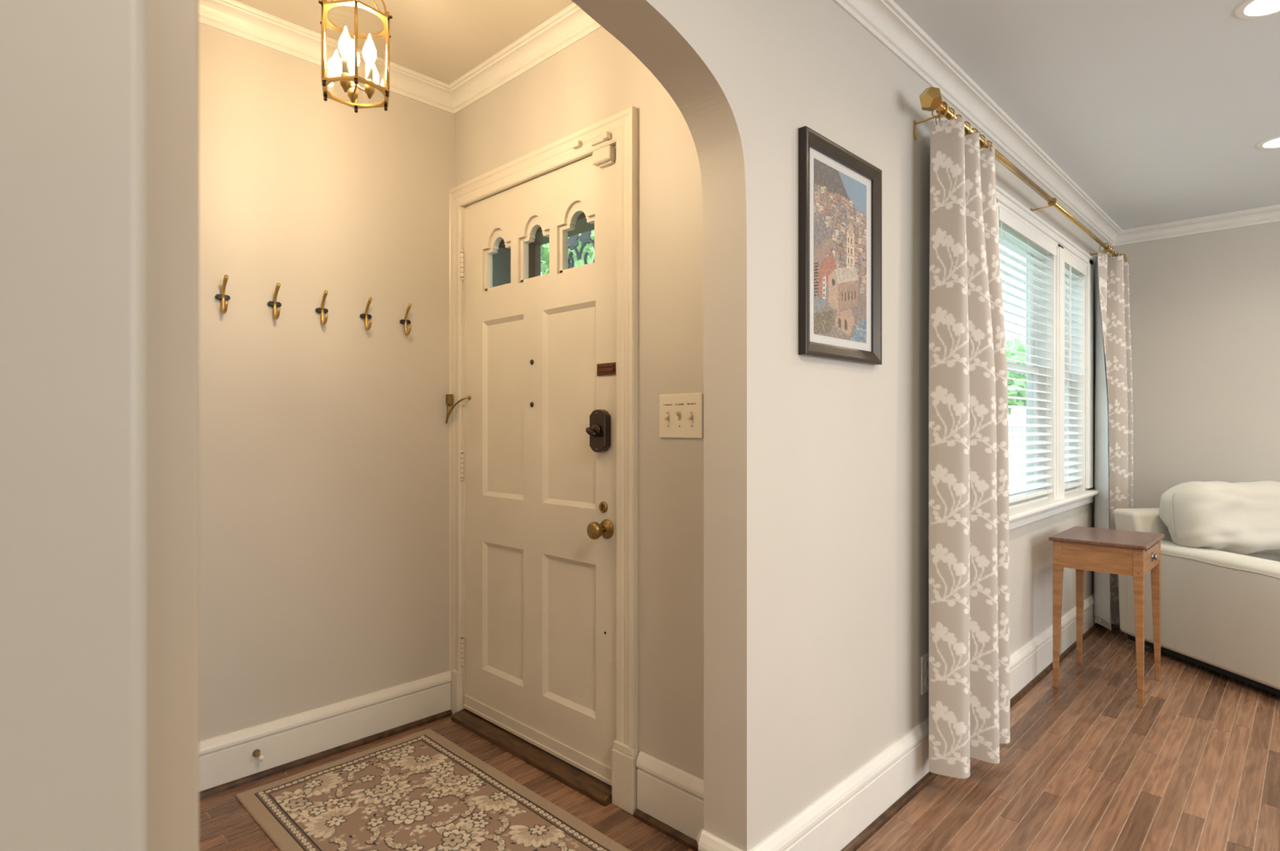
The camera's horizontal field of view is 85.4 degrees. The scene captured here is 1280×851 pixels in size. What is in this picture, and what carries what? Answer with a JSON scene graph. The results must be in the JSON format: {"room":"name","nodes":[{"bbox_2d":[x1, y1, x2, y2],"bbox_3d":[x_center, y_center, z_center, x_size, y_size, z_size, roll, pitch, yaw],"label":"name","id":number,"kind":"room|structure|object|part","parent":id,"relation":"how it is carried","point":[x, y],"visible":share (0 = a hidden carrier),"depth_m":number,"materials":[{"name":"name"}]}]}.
{"room":"entryway","nodes":[
{"label":"entryway","id":0,"kind":"room"},
{"bbox_2d":[199,22,454,742],"bbox_3d":[-1.344,-0.110,2.424,0.120,2.620,1.791,0,0,44],"label":"wall","id":1,"kind":"structure","parent":0,"point":[324,450],"depth_m":2.52,"materials":[{"name":"paint"}]},
{"bbox_2d":[214,275,230,313],"bbox_3d":[-1.365,-0.430,2.279,0.052,0.124,0.043,0,0,44],"label":"coat hook","id":2,"kind":"object","parent":1,"relation":"attached to","point":[223,296],"visible":1,"depth_m":2.28,"materials":[{"name":"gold metal"}]},
{"bbox_2d":[267,283,281,319],"bbox_3d":[-1.254,-0.427,2.393,0.052,0.124,0.043,0,0,44],"label":"coat hook","id":3,"kind":"object","parent":1,"relation":"attached to","point":[274,304],"visible":1,"depth_m":2.40,"materials":[{"name":"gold metal"}]},
{"bbox_2d":[315,290,328,325],"bbox_3d":[-1.142,-0.424,2.507,0.052,0.124,0.043,0,0,44],"label":"coat hook","id":4,"kind":"object","parent":1,"relation":"attached to","point":[323,320],"visible":1,"depth_m":2.51,"materials":[{"name":"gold metal"}]},
{"bbox_2d":[199,671,451,791],"bbox_3d":[-0.782,1.113,1.841,1.499,0.175,1.541,0,0,44],"label":"baseboard","id":5,"kind":"structure","parent":1,"relation":"attached to","point":[228,757],"depth_m":2.50,"materials":[{"name":"paint"}]},
{"bbox_2d":[252,749,264,761],"bbox_3d":[-1.281,1.112,2.334,0.062,0.025,0.025,0,0,44],"label":"door stop","id":6,"kind":"object","parent":5,"relation":"attached to","point":[256,753],"visible":1,"depth_m":2.34,"materials":[{"name":"gold metal"}]},
{"bbox_3d":[-1.286,1.112,2.339,0.048,0.025,0.025,0,0,44],"label":"stem","id":7,"kind":"part","parent":6,"relation":"part of","materials":[{"name":"gold metal"}]},
{"bbox_2d":[199,710,452,800],"bbox_3d":[-0.780,1.190,1.830,1.481,0.020,1.493,0,0,44],"label":"trim","id":8,"kind":"structure","parent":1,"relation":"attached to","point":[228,786],"depth_m":2.49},
{"bbox_2d":[360,297,372,330],"bbox_3d":[-1.028,-0.421,2.624,0.052,0.124,0.043,0,0,44],"label":"coat hook","id":9,"kind":"object","parent":1,"relation":"attached to","point":[366,316],"visible":1,"depth_m":2.62,"materials":[{"name":"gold metal"}]},
{"bbox_2d":[199,0,601,114],"bbox_3d":[-0.782,-1.349,1.841,1.499,0.083,1.541,0,0,44],"label":"trim","id":10,"kind":"structure","parent":1,"relation":"attached to","point":[571,24],"depth_m":2.48,"materials":[{"name":"paint"}]},
{"bbox_2d":[400,303,411,335],"bbox_3d":[-0.917,-0.417,2.738,0.052,0.124,0.043,0,0,44],"label":"coat hook","id":11,"kind":"object","parent":1,"relation":"attached to","point":[405,322],"visible":1,"depth_m":2.74,"materials":[{"name":"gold metal"}]},
{"bbox_2d":[234,0,573,84],"bbox_3d":[-0.782,-1.410,1.841,1.499,0.040,1.541,0,0,44],"label":"ceiling","id":12,"kind":"structure","parent":0,"point":[442,41],"depth_m":2.41,"materials":[{"name":"paint"}]},
{"bbox_2d":[318,0,392,113],"bbox_3d":[-0.736,-1.118,1.797,0.184,0.544,0.197,0,0,44],"label":"lantern","id":13,"kind":"object","parent":12,"relation":"hanging from","point":[348,79],"visible":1,"depth_m":1.78,"materials":[{"name":"gold metal"}]},
{"bbox_3d":[-0.789,-0.956,1.728,0.008,0.188,0.008,0,0,44],"label":"post","id":14,"kind":"part","parent":13,"relation":"part of","materials":[{"name":"gold metal"}]},
{"bbox_3d":[-0.805,-0.956,1.769,0.003,0.180,0.080,0,0,-22],"label":"glass pane","id":15,"kind":"part","parent":13,"relation":"part of","materials":[{"name":"clear glass"}]},
{"bbox_3d":[-0.823,-0.956,1.809,0.008,0.188,0.008,0,0,44],"label":"post","id":16,"kind":"part","parent":13,"relation":"part of","materials":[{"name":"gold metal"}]},
{"bbox_3d":[-0.750,-0.978,1.766,0.033,0.076,0.033,0,0,44],"label":"bulb","id":17,"kind":"part","parent":13,"relation":"part of","materials":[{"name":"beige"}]},
{"bbox_3d":[-0.755,-0.978,1.825,0.033,0.076,0.033,0,0,44],"label":"bulb","id":18,"kind":"part","parent":13,"relation":"part of","materials":[{"name":"beige glass"}]},
{"bbox_3d":[-0.736,-1.050,1.797,0.169,0.006,0.183,0,0,44],"label":"plate","id":19,"kind":"part","parent":13,"relation":"part of","materials":[{"name":"gold metal"}]},
{"bbox_3d":[-0.736,-0.862,1.797,0.169,0.006,0.183,0,0,44],"label":"plate","id":20,"kind":"part","parent":13,"relation":"part of","materials":[{"name":"gold metal"}]},
{"bbox_3d":[-0.702,-0.956,1.716,0.008,0.188,0.008,0,0,44],"label":"post","id":21,"kind":"part","parent":13,"relation":"part of","materials":[{"name":"gold metal"}]},
{"bbox_3d":[-0.718,-0.877,1.799,0.039,0.019,0.006,0,0,-6],"label":"candle arm","id":22,"kind":"part","parent":13,"relation":"part of","materials":[{"name":"gold metal"}]},
{"bbox_3d":[-0.702,-0.978,1.801,0.033,0.076,0.033,0,0,44],"label":"bulb","id":23,"kind":"part","parent":13,"relation":"part of","materials":[{"name":"beige glass"}]},
{"bbox_3d":[-0.708,-1.124,1.833,0.006,0.141,0.080,0,0,38],"label":"scroll arm","id":24,"kind":"part","parent":13,"relation":"part of","materials":[{"name":"gold metal"}]},
{"bbox_3d":[-0.691,-1.124,1.791,0.080,0.141,0.005,0,0,8],"label":"scroll arm","id":25,"kind":"part","parent":13,"relation":"part of","materials":[{"name":"gold metal"}]},
{"bbox_3d":[-0.666,-0.956,1.826,0.003,0.180,0.080,0,0,-22],"label":"glass pane","id":26,"kind":"part","parent":13,"relation":"part of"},
{"bbox_3d":[-0.648,-0.956,1.786,0.008,0.188,0.008,0,0,44],"label":"post","id":27,"kind":"part","parent":13,"relation":"part of","materials":[{"name":"gold metal"}]},
{"bbox_2d":[454,26,703,779],"bbox_3d":[-0.195,-0.110,2.442,1.499,2.620,0.140,0,0,44],"label":"wall door","id":28,"kind":"structure","parent":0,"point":[596,78],"depth_m":2.11,"materials":[{"name":"paint"}]},
{"bbox_2d":[460,144,616,786],"bbox_3d":[-0.411,0.129,2.545,0.922,2.074,0.114,0,0,44],"label":"door","id":29,"kind":"structure","parent":28,"relation":"in","point":[540,351],"depth_m":2.50,"materials":[{"name":"paint"}]},
{"bbox_3d":[-0.545,-0.653,2.728,0.193,0.236,0.024,0,0,44],"label":"pane moulding","id":30,"kind":"part","parent":29,"relation":"part of","materials":[{"name":"paint"}]},
{"bbox_3d":[-0.521,-0.069,2.695,0.274,0.695,0.034,0,0,44],"label":"panel","id":31,"kind":"part","parent":29,"relation":"part of","materials":[{"name":"paint"}]},
{"bbox_3d":[-0.521,0.720,2.695,0.274,0.513,0.034,0,0,44],"label":"panel","id":32,"kind":"part","parent":29,"relation":"part of","materials":[{"name":"paint"}]},
{"bbox_3d":[-0.374,-0.653,2.561,0.188,0.236,0.024,0,0,44],"label":"pane moulding","id":33,"kind":"part","parent":29,"relation":"part of","materials":[{"name":"paint"}]},
{"bbox_3d":[-0.373,-0.722,2.558,0.676,0.373,0.044,0,0,44],"label":"rail","id":34,"kind":"part","parent":29,"relation":"part of","materials":[{"name":"paint"}]},
{"bbox_3d":[-0.373,-0.475,2.558,0.676,0.119,0.044,0,0,44],"label":"rail","id":35,"kind":"part","parent":29,"relation":"part of","materials":[{"name":"paint"}]},
{"bbox_3d":[-0.373,0.371,2.558,0.676,0.184,0.044,0,0,44],"label":"rail","id":36,"kind":"part","parent":29,"relation":"part of","materials":[{"name":"paint"}]},
{"bbox_3d":[-0.373,1.071,2.558,0.676,0.190,0.044,0,0,44],"label":"rail","id":37,"kind":"part","parent":29,"relation":"part of","materials":[{"name":"paint"}]},
{"bbox_3d":[-0.238,-0.069,2.418,0.287,0.695,0.034,0,0,44],"label":"panel","id":38,"kind":"part","parent":29,"relation":"part of","materials":[{"name":"paint"}]},
{"bbox_3d":[-0.238,0.720,2.418,0.287,0.513,0.034,0,0,44],"label":"panel","id":39,"kind":"part","parent":29,"relation":"part of","materials":[{"name":"paint"}]},
{"bbox_3d":[-0.204,-0.653,2.396,0.200,0.236,0.024,0,0,44],"label":"pane moulding","id":40,"kind":"part","parent":29,"relation":"part of","materials":[{"name":"paint"}]},
{"bbox_3d":[-0.136,0.338,2.239,0.057,0.057,0.060,0,0,44],"label":"knob","id":41,"kind":"part","parent":29,"relation":"part of","materials":[{"name":"gold metal"}]},
{"bbox_2d":[592,145,615,168],"bbox_3d":[-0.118,-0.874,2.257,0.086,0.053,0.030,0,0,44],"label":"sensor","id":42,"kind":"object","parent":29,"relation":"attached to","point":[604,157],"visible":1,"depth_m":2.24,"materials":[{"name":"white plastic"}]},
{"bbox_3d":[-0.109,-0.184,2.264,0.092,0.040,0.006,0,0,44],"label":"latch plate","id":43,"kind":"part","parent":29,"relation":"part of","materials":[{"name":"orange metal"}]},
{"bbox_2d":[448,106,638,814],"bbox_3d":[-0.308,0.050,2.633,1.120,2.300,0.315,0,0,44],"label":"door frame","id":44,"kind":"structure","parent":28,"relation":"attached to","point":[623,126],"depth_m":2.20,"materials":[{"name":"paint"}]},
{"bbox_3d":[-0.764,0.115,2.884,0.066,2.170,0.024,0,0,44],"label":"casing","id":45,"kind":"part","parent":44,"relation":"part of","materials":[{"name":"paint"}]},
{"bbox_2d":[445,394,471,423],"bbox_3d":[-0.751,-0.069,2.854,0.122,0.122,0.034,0,0,26],"label":"coat hook","id":46,"kind":"object","parent":44,"relation":"attached to","point":[449,397],"visible":1,"depth_m":2.87,"materials":[{"name":"gold metal"}]},
{"bbox_3d":[-0.401,-0.946,2.529,1.080,0.084,0.024,0,0,44],"label":"head casing","id":47,"kind":"part","parent":44,"relation":"part of","materials":[{"name":"paint"}]},
{"bbox_2d":[571,139,581,149],"bbox_3d":[-0.212,-0.942,2.325,0.034,0.020,0.016,0,0,44],"label":"clip","id":48,"kind":"object","parent":44,"relation":"attached to","point":[578,143],"visible":1,"depth_m":2.32,"materials":[{"name":"white plastic"}]},
{"bbox_2d":[591,131,611,146],"bbox_3d":[-0.130,-0.927,2.243,0.089,0.022,0.022,0,0,44],"label":"magnet","id":49,"kind":"object","parent":44,"relation":"attached to","point":[606,135],"visible":1,"depth_m":2.23},
{"bbox_3d":[-0.045,0.106,2.181,0.084,2.188,0.024,0,0,44],"label":"casing","id":50,"kind":"part","parent":44,"relation":"part of","materials":[{"name":"paint"}]},
{"bbox_2d":[635,751,703,850],"bbox_3d":[0.081,1.105,1.941,0.404,0.190,0.191,0,0,44],"label":"baseboard","id":51,"kind":"structure","parent":28,"relation":"attached to","point":[671,795],"depth_m":2.04,"materials":[{"name":"paint"}]},
{"bbox_2d":[659,393,702,438],"bbox_3d":[0.114,-0.028,2.030,0.165,0.130,0.019,0,0,44],"label":"switch plate","id":52,"kind":"object","parent":28,"relation":"attached to","point":[681,415],"visible":1,"depth_m":2.03,"materials":[{"name":"beige plastic"}]},
{"bbox_2d":[199,623,1279,850],"bbox_3d":[1.585,1.225,0.868,6.345,0.050,7.657,0,0,44],"label":"floor","id":53,"kind":"structure","parent":0,"point":[1082,767],"depth_m":2.34,"materials":[{"name":"brown wood"}]},
{"bbox_2d":[235,728,631,850],"bbox_3d":[-0.617,1.195,2.047,1.263,0.010,0.688,0,0,44],"label":"rug","id":54,"kind":"object","parent":53,"relation":"on","point":[421,791],"visible":1,"depth_m":2.16,"materials":[{"name":"beige fabric"}]},
{"bbox_2d":[451,709,612,806],"bbox_3d":[-0.371,1.185,2.574,0.919,0.029,0.198,0,0,44],"label":"threshold","id":55,"kind":"object","parent":53,"relation":"on","point":[586,784],"visible":0.55,"depth_m":2.46,"materials":[{"name":"brown wood"}]},
{"bbox_2d":[633,808,697,850],"bbox_3d":[0.069,1.190,1.941,0.386,0.020,0.173,0,0,44],"label":"trim","id":56,"kind":"structure","parent":53,"relation":"on","point":[660,826],"depth_m":2.04,"materials":[{"name":"brown wood"}]},
{"bbox_2d":[1048,526,1164,708],"bbox_3d":[2.173,0.855,3.221,0.372,0.690,0.486,0,0,44],"label":"side table","id":57,"kind":"object","parent":53,"relation":"on","point":[1135,554],"visible":1,"depth_m":3.13,"materials":[{"name":"brown wood"}]},
{"bbox_3d":[1.915,0.864,3.178,0.036,0.673,0.036,0,0,44],"label":"leg","id":58,"kind":"part","parent":57,"relation":"part of","materials":[{"name":"brown wood"}]},
{"bbox_3d":[2.210,0.864,3.480,0.036,0.673,0.036,0,0,44],"label":"leg","id":59,"kind":"part","parent":57,"relation":"part of","materials":[{"name":"brown wood"}]},
{"bbox_3d":[2.133,0.864,2.966,0.036,0.673,0.036,0,0,44],"label":"leg","id":60,"kind":"part","parent":57,"relation":"part of","materials":[{"name":"brown wood"}]},
{"bbox_3d":[2.285,0.586,3.112,0.016,0.118,0.386,0,0,44],"label":"drawer rail","id":61,"kind":"part","parent":57,"relation":"part of","materials":[{"name":"brown wood"}]},
{"bbox_3d":[2.287,0.587,3.111,0.017,0.086,0.382,0,0,44],"label":"drawer","id":62,"kind":"part","parent":57,"relation":"part of","materials":[{"name":"brown wood"}]},
{"bbox_3d":[2.299,0.587,3.098,0.019,0.042,0.042,0,0,44],"label":"knob","id":63,"kind":"part","parent":57,"relation":"part of","materials":[{"name":"silver metal"}]},
{"bbox_3d":[2.428,0.864,3.268,0.036,0.673,0.036,0,0,44],"label":"leg","id":64,"kind":"part","parent":57,"relation":"part of","materials":[{"name":"brown wood"}]},
{"bbox_2d":[1113,508,1279,696],"bbox_3d":[3.221,0.833,3.438,1.055,0.735,1.049,0,0,-7],"label":"sofa","id":65,"kind":"object","parent":53,"relation":"on","point":[1220,610],"visible":0.73,"depth_m":3.30,"materials":[{"name":"fabric"}]},
{"bbox_2d":[1159,480,1279,555],"bbox_3d":[3.229,0.481,3.595,1.016,0.396,0.386,0,0,-9],"label":"cushion","id":66,"kind":"object","parent":65,"relation":"on","point":[1237,517],"visible":0.89,"depth_m":3.44,"materials":[{"name":"fabric"}]},
{"bbox_2d":[570,0,1113,850],"bbox_3d":[1.203,-0.110,2.667,0.186,2.620,5.657,0,0,44],"label":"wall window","id":67,"kind":"structure","parent":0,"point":[816,469],"depth_m":1.82,"materials":[{"name":"paint"}]},
{"bbox_2d":[798,125,881,364],"bbox_3d":[0.572,-0.478,1.949,0.023,0.588,0.436,0,0,44],"label":"framed print","id":68,"kind":"object","parent":67,"relation":"attached to","point":[840,192],"visible":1,"depth_m":1.93,"materials":[{"name":"multicoloured paper"}]},
{"bbox_2d":[697,593,1095,850],"bbox_3d":[3.266,1.105,1.552,4.696,0.190,4.129,0,0,44],"label":"baseboard","id":69,"kind":"structure","parent":67,"relation":"attached to","point":[833,821],"depth_m":2.07,"materials":[{"name":"paint"}]},
{"bbox_2d":[920,652,928,695],"bbox_3d":[0.984,0.850,2.383,0.008,0.132,0.080,0,0,44],"label":"outlet plate","id":70,"kind":"object","parent":67,"relation":"attached to","point":[925,658],"visible":0.7,"depth_m":2.37,"materials":[{"name":"paint"}]},
{"bbox_2d":[924,675,928,686],"bbox_3d":[0.986,0.876,2.381,0.002,0.028,0.032,0,0,44],"label":"socket","id":71,"kind":"object","parent":70,"relation":"attached to","point":[926,677],"depth_m":2.38,"materials":[{"name":"white plastic"}]},
{"bbox_2d":[924,660,928,671],"bbox_3d":[0.986,0.824,2.381,0.002,0.028,0.032,0,0,44],"label":"socket","id":72,"kind":"object","parent":70,"relation":"attached to","point":[926,662],"depth_m":2.38,"materials":[{"name":"white plastic"}]},
{"bbox_2d":[840,622,1100,850],"bbox_3d":[3.321,1.190,1.502,4.547,0.020,4.089,0,0,44],"label":"trim","id":73,"kind":"structure","parent":67,"relation":"attached to","point":[902,802],"depth_m":2.25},
{"bbox_2d":[914,86,1126,262],"bbox_3d":[1.929,-1.012,3.265,0.126,0.110,3.018,0,0,44],"label":"curtain rod","id":74,"kind":"object","parent":67,"relation":"attached to","point":[931,100],"visible":0.85,"depth_m":2.69,"materials":[{"name":"gold metal"}]},
{"bbox_2d":[928,101,1009,778],"bbox_3d":[1.152,0.047,2.393,0.173,2.191,0.507,0,0,44],"label":"curtain","id":75,"kind":"object","parent":74,"relation":"hanging from","point":[969,572],"visible":1,"depth_m":2.26,"materials":[{"name":"fabric"}]},
{"bbox_2d":[1093,243,1133,631],"bbox_3d":[2.837,0.067,4.145,0.154,2.231,0.550,0,0,44],"label":"curtain","id":76,"kind":"object","parent":74,"relation":"hanging from","point":[1113,409],"visible":0.76,"depth_m":4.06,"materials":[{"name":"fabric"}]},
{"bbox_2d":[999,234,1055,509],"bbox_3d":[1.752,-0.273,3.291,0.161,1.345,0.937,0,0,44],"label":"window","id":77,"kind":"structure","parent":67,"relation":"attached to","point":[1046,346],"depth_m":3.58,"materials":[{"name":"paint"}]},
{"bbox_3d":[1.732,-0.595,3.311,0.024,0.660,0.897,0,0,44],"label":"sash","id":78,"kind":"part","parent":77,"relation":"part of","materials":[{"name":"paint"}]},
{"bbox_3d":[1.750,0.033,3.292,0.024,0.665,0.897,0,0,44],"label":"sash","id":79,"kind":"part","parent":77,"relation":"part of","materials":[{"name":"paint"}]},
{"bbox_2d":[999,207,1056,503],"bbox_3d":[1.794,-0.291,3.250,0.071,1.270,0.901,0,0,44],"label":"window blind","id":80,"kind":"object","parent":67,"relation":"attached to","point":[1011,228],"visible":0.57,"depth_m":3.27,"materials":[{"name":"paint"}]},
{"bbox_3d":[1.532,-0.445,2.944,0.002,0.850,0.002,0,0,44],"label":"lift cord","id":81,"kind":"part","parent":80,"relation":"part of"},
{"bbox_3d":[1.540,-0.357,2.952,0.002,1.025,0.002,0,0,44],"label":"lift cord","id":82,"kind":"part","parent":80,"relation":"part of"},
{"bbox_3d":[1.788,-0.273,3.255,0.055,1.225,0.002,0,0,44],"label":"ladder cord","id":83,"kind":"part","parent":80,"relation":"part of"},
{"bbox_3d":[1.788,0.335,3.255,0.050,0.018,0.891,0,0,44],"label":"rail","id":84,"kind":"part","parent":80,"relation":"part of","materials":[{"name":"paint"}]},
{"bbox_3d":[2.023,-0.273,3.496,0.055,1.225,0.002,0,0,44],"label":"ladder cord","id":85,"kind":"part","parent":80,"relation":"part of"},
{"bbox_3d":[1.850,-0.950,3.254,0.030,0.064,2.360,0,0,44],"label":"head casing","id":86,"kind":"part","parent":67,"relation":"part of","materials":[{"name":"paint"}]},
{"bbox_2d":[1064,252,1086,494],"bbox_3d":[2.343,-0.273,3.895,0.161,1.345,0.533,0,0,44],"label":"window blind","id":87,"kind":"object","parent":67,"relation":"attached to","point":[1080,326],"depth_m":4.04,"materials":[{"name":"paint"}]},
{"bbox_3d":[2.322,-0.595,3.915,0.024,0.660,0.493,0,0,44],"label":"sash","id":88,"kind":"part","parent":87,"relation":"part of","materials":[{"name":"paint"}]},
{"bbox_3d":[2.341,0.033,3.897,0.024,0.665,0.493,0,0,44],"label":"sash","id":89,"kind":"part","parent":87,"relation":"part of","materials":[{"name":"paint"}]},
{"bbox_3d":[2.628,-0.302,4.058,0.020,1.335,0.100,0,0,44],"label":"casing","id":90,"kind":"part","parent":67,"relation":"part of","materials":[{"name":"paint"}]},
{"bbox_2d":[893,0,1279,230],"bbox_3d":[2.103,-1.290,0.362,4.696,0.050,7.657,0,0,44],"label":"ceiling","id":91,"kind":"structure","parent":0,"point":[1159,111],"depth_m":2.62,"materials":[{"name":"paint"}]},
{"bbox_2d":[1234,0,1279,19],"bbox_3d":[1.888,-1.262,2.070,0.171,0.005,0.171,0,0,44],"label":"recessed light","id":92,"kind":"object","parent":91,"relation":"in","point":[1248,9],"visible":1,"depth_m":2.10,"materials":[{"name":"paint"}]},
{"bbox_2d":[1256,135,1279,149],"bbox_3d":[2.854,-1.262,3.083,0.171,0.005,0.171,0,0,44],"label":"recessed light","id":93,"kind":"object","parent":91,"relation":"in","point":[1274,142],"visible":1,"depth_m":3.11,"materials":[{"name":"paint"}]},
{"bbox_2d":[1113,221,1279,508],"bbox_3d":[4.797,-0.110,3.027,4.565,2.620,0.120,0,0,44],"label":"wall","id":94,"kind":"structure","parent":0,"point":[1205,307],"depth_m":4.25,"materials":[{"name":"paint"}]},
{"bbox_2d":[831,0,1279,246],"bbox_3d":[2.870,-1.224,1.053,4.565,0.083,5.397,0,0,44],"label":"trim","id":95,"kind":"structure","parent":94,"relation":"attached to","point":[885,20],"depth_m":2.83,"materials":[{"name":"paint"}]},
{"bbox_3d":[-0.127,1.390,3.675,3.084,0.320,1.719,0,0,44],"label":"floor","id":96,"kind":"structure","parent":0,"visible":0},
{"bbox_2d":[568,231,594,268],"bbox_3d":[-0.392,-0.185,4.465,0.424,2.829,0.038,0,0,44],"label":"trellis","id":97,"kind":"object","parent":96,"relation":"on","point":[585,238],"visible":0.06,"depth_m":4.46,"materials":[{"name":"grey"}]},
{"bbox_3d":[0.936,-0.110,-0.928,4.565,2.620,0.140,0,0,44],"label":"wall","id":98,"kind":"structure","parent":0,"visible":0},
{"bbox_2d":[0,0,146,850],"bbox_3d":[-0.257,0.125,0.231,0.014,2.150,0.152,0,0,44],"label":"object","id":99,"kind":"structure","parent":98,"relation":"attached to","point":[73,73],"depth_m":0.26,"materials":[{"name":"paint"}]},
{"bbox_2d":[146,0,199,850],"bbox_3d":[-0.230,0.080,0.324,0.089,2.240,0.022,0,0,44],"label":"trim","id":100,"kind":"structure","parent":98,"relation":"attached to","point":[172,25],"depth_m":0.29,"materials":[{"name":"paint"}]},
{"label":"outside","id":101,"kind":"structure","parent":0,"visible":0},
{"bbox_3d":[-8.484,1.625,20.865,38.704,0.050,42.000,0,0,44],"label":"lawn","id":102,"kind":"structure","parent":101,"visible":0},
{"bbox_2d":[541,229,594,275],"bbox_3d":[-1.206,-0.567,7.634,3.651,4.356,3.539,0,0,44],"label":"tree","id":103,"kind":"object","parent":102,"relation":"on","point":[545,247],"visible":0.02,"depth_m":7.15,"materials":[{"name":"green plant"}]},
{"bbox_2d":[541,234,594,275],"bbox_3d":[-1.094,-1.049,11.440,3.776,5.314,4.161,0,0,44],"label":"tree","id":104,"kind":"object","parent":102,"relation":"on","point":[580,234],"visible":0.02,"depth_m":10.54,"materials":[{"name":"green plant"}]},
{"bbox_2d":[1005,337,1026,414],"bbox_3d":[7.627,-0.099,14.239,3.408,3.426,4.574,0,0,44],"label":"tree","id":105,"kind":"object","parent":102,"relation":"on","point":[1011,355],"visible":0.08,"depth_m":12.96,"materials":[{"name":"green plant"}]},
{"bbox_2d":[1008,408,1026,488],"bbox_3d":[3.600,0.720,6.548,0.140,1.760,9.600,0,0,44],"label":"porch railing","id":106,"kind":"object","parent":102,"relation":"on","point":[1013,411],"visible":0.02,"depth_m":6.42,"materials":[{"name":"white"}]},
{"bbox_3d":[3.600,-0.060,6.548,0.080,0.080,9.600,0,0,44],"label":"rail","id":107,"kind":"part","parent":106,"relation":"part of","materials":[{"name":"white"}]}
]}

